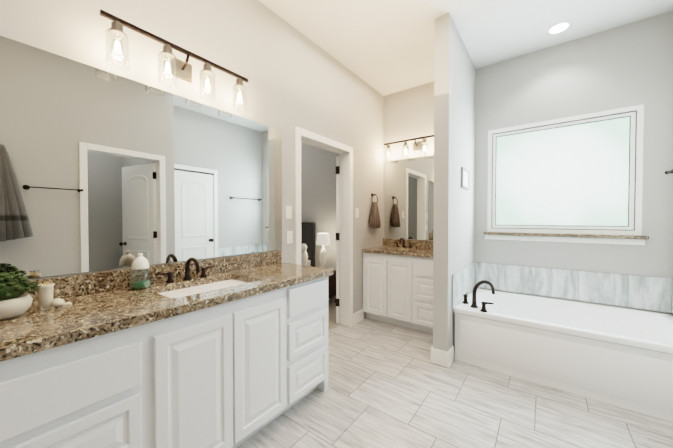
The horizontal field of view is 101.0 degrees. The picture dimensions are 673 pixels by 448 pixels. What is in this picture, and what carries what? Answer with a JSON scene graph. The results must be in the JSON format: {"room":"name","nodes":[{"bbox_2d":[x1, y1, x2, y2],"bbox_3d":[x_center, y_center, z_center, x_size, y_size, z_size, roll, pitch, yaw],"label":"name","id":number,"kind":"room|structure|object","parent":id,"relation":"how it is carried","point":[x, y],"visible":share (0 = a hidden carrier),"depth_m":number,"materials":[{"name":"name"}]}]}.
{"room":"bathroom","nodes":[
{"label":"bathroom","id":0,"kind":"room"},
{"bbox_2d":[0,0,383,317],"bbox_3d":[-0.910,-0.271,1.959,0.120,3.020,5.340,1,1,37],"label":"wall","id":1,"kind":"structure","parent":0,"point":[293,75],"depth_m":2.16,"materials":[{"name":"grey paint"}]},
{"bbox_2d":[0,35,281,278],"bbox_3d":[-1.208,-0.276,1.451,0.008,1.042,2.430,1,1,37],"label":"mirror","id":2,"kind":"object","parent":1,"relation":"attached to","point":[100,170],"visible":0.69,"depth_m":1.49,"materials":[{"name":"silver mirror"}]},
{"bbox_2d":[100,9,247,110],"bbox_3d":[-0.921,-0.928,1.706,0.148,0.241,0.840,1,1,37],"label":"sconce","id":3,"kind":"object","parent":1,"relation":"attached to","point":[180,69],"visible":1,"depth_m":1.62,"materials":[{"name":"glass"}]},
{"bbox_2d":[286,206,291,218],"bbox_3d":[-0.428,-0.105,2.494,0.009,0.114,0.070,1,1,37],"label":"switch plate","id":4,"kind":"object","parent":1,"relation":"attached to","point":[288,212],"visible":1,"depth_m":2.49,"materials":[{"name":"white plastic"}]},
{"bbox_2d":[287,231,292,243],"bbox_3d":[-0.422,0.120,2.506,0.008,0.114,0.070,1,1,37],"label":"electrical outlet plate","id":5,"kind":"object","parent":1,"relation":"attached to","point":[289,237],"visible":1,"depth_m":2.50,"materials":[{"name":"white plastic"}]},
{"bbox_2d":[295,127,352,326],"bbox_3d":[-0.147,0.160,2.982,0.156,2.126,0.944,1,1,37],"label":"door frame","id":6,"kind":"structure","parent":1,"relation":"attached to","point":[344,152],"depth_m":3.28,"materials":[{"name":"white wood"}]},
{"bbox_2d":[336,156,339,322],"bbox_3d":[0.049,0.191,3.760,0.479,2.022,0.728,1,1,37],"label":"bedroom door","id":7,"kind":"structure","parent":1,"relation":"in","point":[337,238],"depth_m":3.36,"materials":[{"name":"white wood"}]},
{"bbox_2d":[355,208,358,217],"bbox_3d":[0.253,-0.134,3.401,0.009,0.114,0.070,1,1,37],"label":"switch plate","id":8,"kind":"object","parent":1,"relation":"attached to","point":[356,212],"visible":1,"depth_m":3.39,"materials":[{"name":"white plastic"}]},
{"bbox_2d":[368,193,380,228],"bbox_3d":[0.507,-0.177,3.679,0.081,0.475,0.275,1,1,37],"label":"hand towel","id":9,"kind":"object","parent":1,"relation":"attached to","point":[374,221],"visible":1,"depth_m":3.63,"materials":[{"name":"brown fabric"}]},
{"bbox_2d":[301,142,338,269],"bbox_3d":[-1.320,-0.326,5.343,4.600,3.020,0.120,1,1,37],"label":"wall","id":10,"kind":"structure","parent":0,"point":[318,186],"depth_m":4.46,"materials":[{"name":"grey paint"}]},
{"bbox_2d":[433,13,475,351],"bbox_3d":[1.237,-0.285,2.848,0.125,3.020,1.100,1,1,37],"label":"wall","id":11,"kind":"structure","parent":0,"point":[454,135],"depth_m":2.45,"materials":[{"name":"grey paint"}]},
{"bbox_2d":[431,346,442,362],"bbox_3d":[1.007,1.162,2.685,0.019,0.130,0.555,1,1,37],"label":"baseboard","id":12,"kind":"structure","parent":11,"relation":"attached to","point":[435,353],"depth_m":2.45,"materials":[{"name":"white wood"}]},
{"bbox_2d":[461,167,469,189],"bbox_3d":[1.312,-0.460,2.827,0.021,0.200,0.306,1,1,37],"label":"sign frame","id":13,"kind":"object","parent":11,"relation":"attached to","point":[465,178],"visible":1,"depth_m":2.82,"materials":[{"name":"grey plastic"}]},
{"bbox_2d":[237,300,672,447],"bbox_3d":[-1.301,1.255,2.828,7.440,0.060,6.220,1,1,37],"label":"floor","id":14,"kind":"structure","parent":0,"point":[391,386],"depth_m":1.85,"materials":[{"name":"tile"}]},
{"bbox_2d":[0,251,332,447],"bbox_3d":[-0.981,0.750,1.285,0.587,1.000,2.410,1,1,37],"label":"bathroom vanity","id":15,"kind":"object","parent":14,"relation":"on","point":[230,352],"visible":1,"depth_m":1.24,"materials":[{"name":"white wood"}]},
{"bbox_2d":[0,272,40,319],"bbox_3d":[-1.269,0.268,1.053,0.188,0.170,0.202,1,1,37],"label":"plant pot","id":16,"kind":"object","parent":15,"relation":"on","point":[15,299],"visible":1,"depth_m":1.04,"materials":[{"name":"beige ceramic"}]},
{"bbox_2d":[37,280,71,309],"bbox_3d":[-1.196,0.292,1.178,0.093,0.117,0.102,1,1,37],"label":"holder","id":17,"kind":"object","parent":15,"relation":"on","point":[45,294],"visible":0.98,"depth_m":1.15,"materials":[{"name":"beige ceramic"}]},
{"bbox_2d":[129,253,151,289],"bbox_3d":[-1.057,0.252,1.496,0.100,0.188,0.100,1,1,37],"label":"soap bottle","id":18,"kind":"object","parent":15,"relation":"on","point":[140,262],"visible":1,"depth_m":1.48,"materials":[{"name":"clear glass"}]},
{"bbox_2d":[155,257,214,282],"bbox_3d":[-0.874,0.272,1.678,0.166,0.142,0.351,1,1,37],"label":"faucet","id":19,"kind":"object","parent":15,"relation":"on","point":[187,276],"visible":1,"depth_m":1.69,"materials":[{"name":"black metal"}]},
{"bbox_2d":[301,222,314,266],"bbox_3d":[-1.788,0.589,4.268,2.020,1.225,2.156,1,1,37],"label":"bed","id":20,"kind":"object","parent":14,"relation":"on","point":[308,234],"visible":0.04,"depth_m":4.49,"materials":[{"name":"fabric"}]},
{"bbox_2d":[328,270,335,302],"bbox_3d":[-0.283,0.955,4.196,0.460,0.495,0.462,1,1,37],"label":"nightstand","id":21,"kind":"object","parent":14,"relation":"on","point":[331,285],"visible":0.06,"depth_m":4.13,"materials":[{"name":"brown wood"}]},
{"bbox_2d":[301,243,307,265],"bbox_3d":[-0.488,0.499,4.149,0.120,0.418,0.132,1,1,37],"label":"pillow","id":22,"kind":"object","parent":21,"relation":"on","point":[304,256],"visible":0.71,"depth_m":4.11,"materials":[{"name":"white fabric"}]},
{"bbox_2d":[316,233,330,267],"bbox_3d":[-0.199,0.422,4.150,0.220,0.570,0.220,1,1,37],"label":"table lamp","id":23,"kind":"object","parent":21,"relation":"on","point":[323,239],"visible":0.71,"depth_m":4.10,"materials":[{"name":"white ceramic"}]},
{"bbox_2d":[362,239,432,333],"bbox_3d":[0.913,0.715,3.420,1.048,1.000,0.587,1,1,37],"label":"bathroom vanity","id":24,"kind":"object","parent":14,"relation":"on","point":[398,286],"visible":0.83,"depth_m":3.24,"materials":[{"name":"white wood"}]},
{"bbox_2d":[392,238,415,247],"bbox_3d":[0.862,0.245,3.648,0.331,0.132,0.156,1,1,37],"label":"faucet","id":25,"kind":"object","parent":24,"relation":"on","point":[403,240],"visible":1,"depth_m":3.66,"materials":[{"name":"black metal"}]},
{"bbox_2d":[453,288,672,421],"bbox_3d":[1.942,0.994,2.427,1.527,0.475,0.929,1,1,37],"label":"bathtub","id":26,"kind":"object","parent":14,"relation":"on","point":[621,357],"visible":0.85,"depth_m":2.15,"materials":[{"name":"white ceramic"}]},
{"bbox_2d":[462,280,494,311],"bbox_3d":[1.287,0.634,2.529,0.283,0.240,0.270,1,1,37],"label":"tub faucet","id":27,"kind":"object","parent":26,"relation":"on","point":[474,292],"visible":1,"depth_m":2.51,"materials":[{"name":"black metal"}]},
{"bbox_2d":[259,0,672,95],"bbox_3d":[-0.877,-1.819,2.460,8.500,0.060,6.220,1,1,37],"label":"ceiling","id":28,"kind":"structure","parent":0,"point":[384,47],"depth_m":2.52,"materials":[{"name":"white paint"}]},
{"bbox_2d":[546,20,571,34],"bbox_3d":[2.027,-1.786,2.531,0.190,0.008,0.190,1,1,37],"label":"recessed light","id":29,"kind":"object","parent":28,"relation":"in","point":[559,27],"visible":1,"depth_m":2.52,"materials":[{"name":"white"}]},
{"bbox_2d":[383,11,672,313],"bbox_3d":[1.841,-0.290,3.158,2.840,3.020,0.120,1,1,37],"label":"wall","id":30,"kind":"structure","parent":0,"point":[628,65],"depth_m":2.68,"materials":[{"name":"grey paint"}]},
{"bbox_2d":[384,155,433,239],"bbox_3d":[1.096,-0.335,3.634,1.036,1.088,0.008,1,1,37],"label":"mirror","id":31,"kind":"object","parent":30,"relation":"attached to","point":[408,198],"visible":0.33,"depth_m":3.72,"materials":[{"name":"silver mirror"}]},
{"bbox_2d":[384,135,433,160],"bbox_3d":[1.023,-0.981,3.590,0.880,0.241,0.148,1,1,37],"label":"light","id":32,"kind":"object","parent":30,"relation":"attached to","point":[417,146],"visible":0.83,"depth_m":3.63,"materials":[{"name":"glass"}]},
{"bbox_2d":[452,262,672,313],"bbox_3d":[1.938,0.605,2.415,1.535,0.296,0.975,1,1,37],"label":"tile surround","id":33,"kind":"object","parent":30,"relation":"attached to","point":[640,292],"visible":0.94,"depth_m":2.69,"materials":[{"name":"grey tile"}]},
{"bbox_2d":[487,104,643,234],"bbox_3d":[2.228,-0.480,2.830,1.212,1.150,0.074,1,1,37],"label":"window","id":34,"kind":"structure","parent":30,"relation":"in","point":[580,174],"depth_m":2.75,"materials":[{"name":"white glass"}]},
{"bbox_2d":[483,232,648,244],"bbox_3d":[2.192,0.138,2.791,1.280,0.085,0.054,1,1,37],"label":"window sill","id":35,"kind":"structure","parent":30,"relation":"attached to","point":[603,239],"depth_m":2.71,"materials":[{"name":"stone"}]}
]}

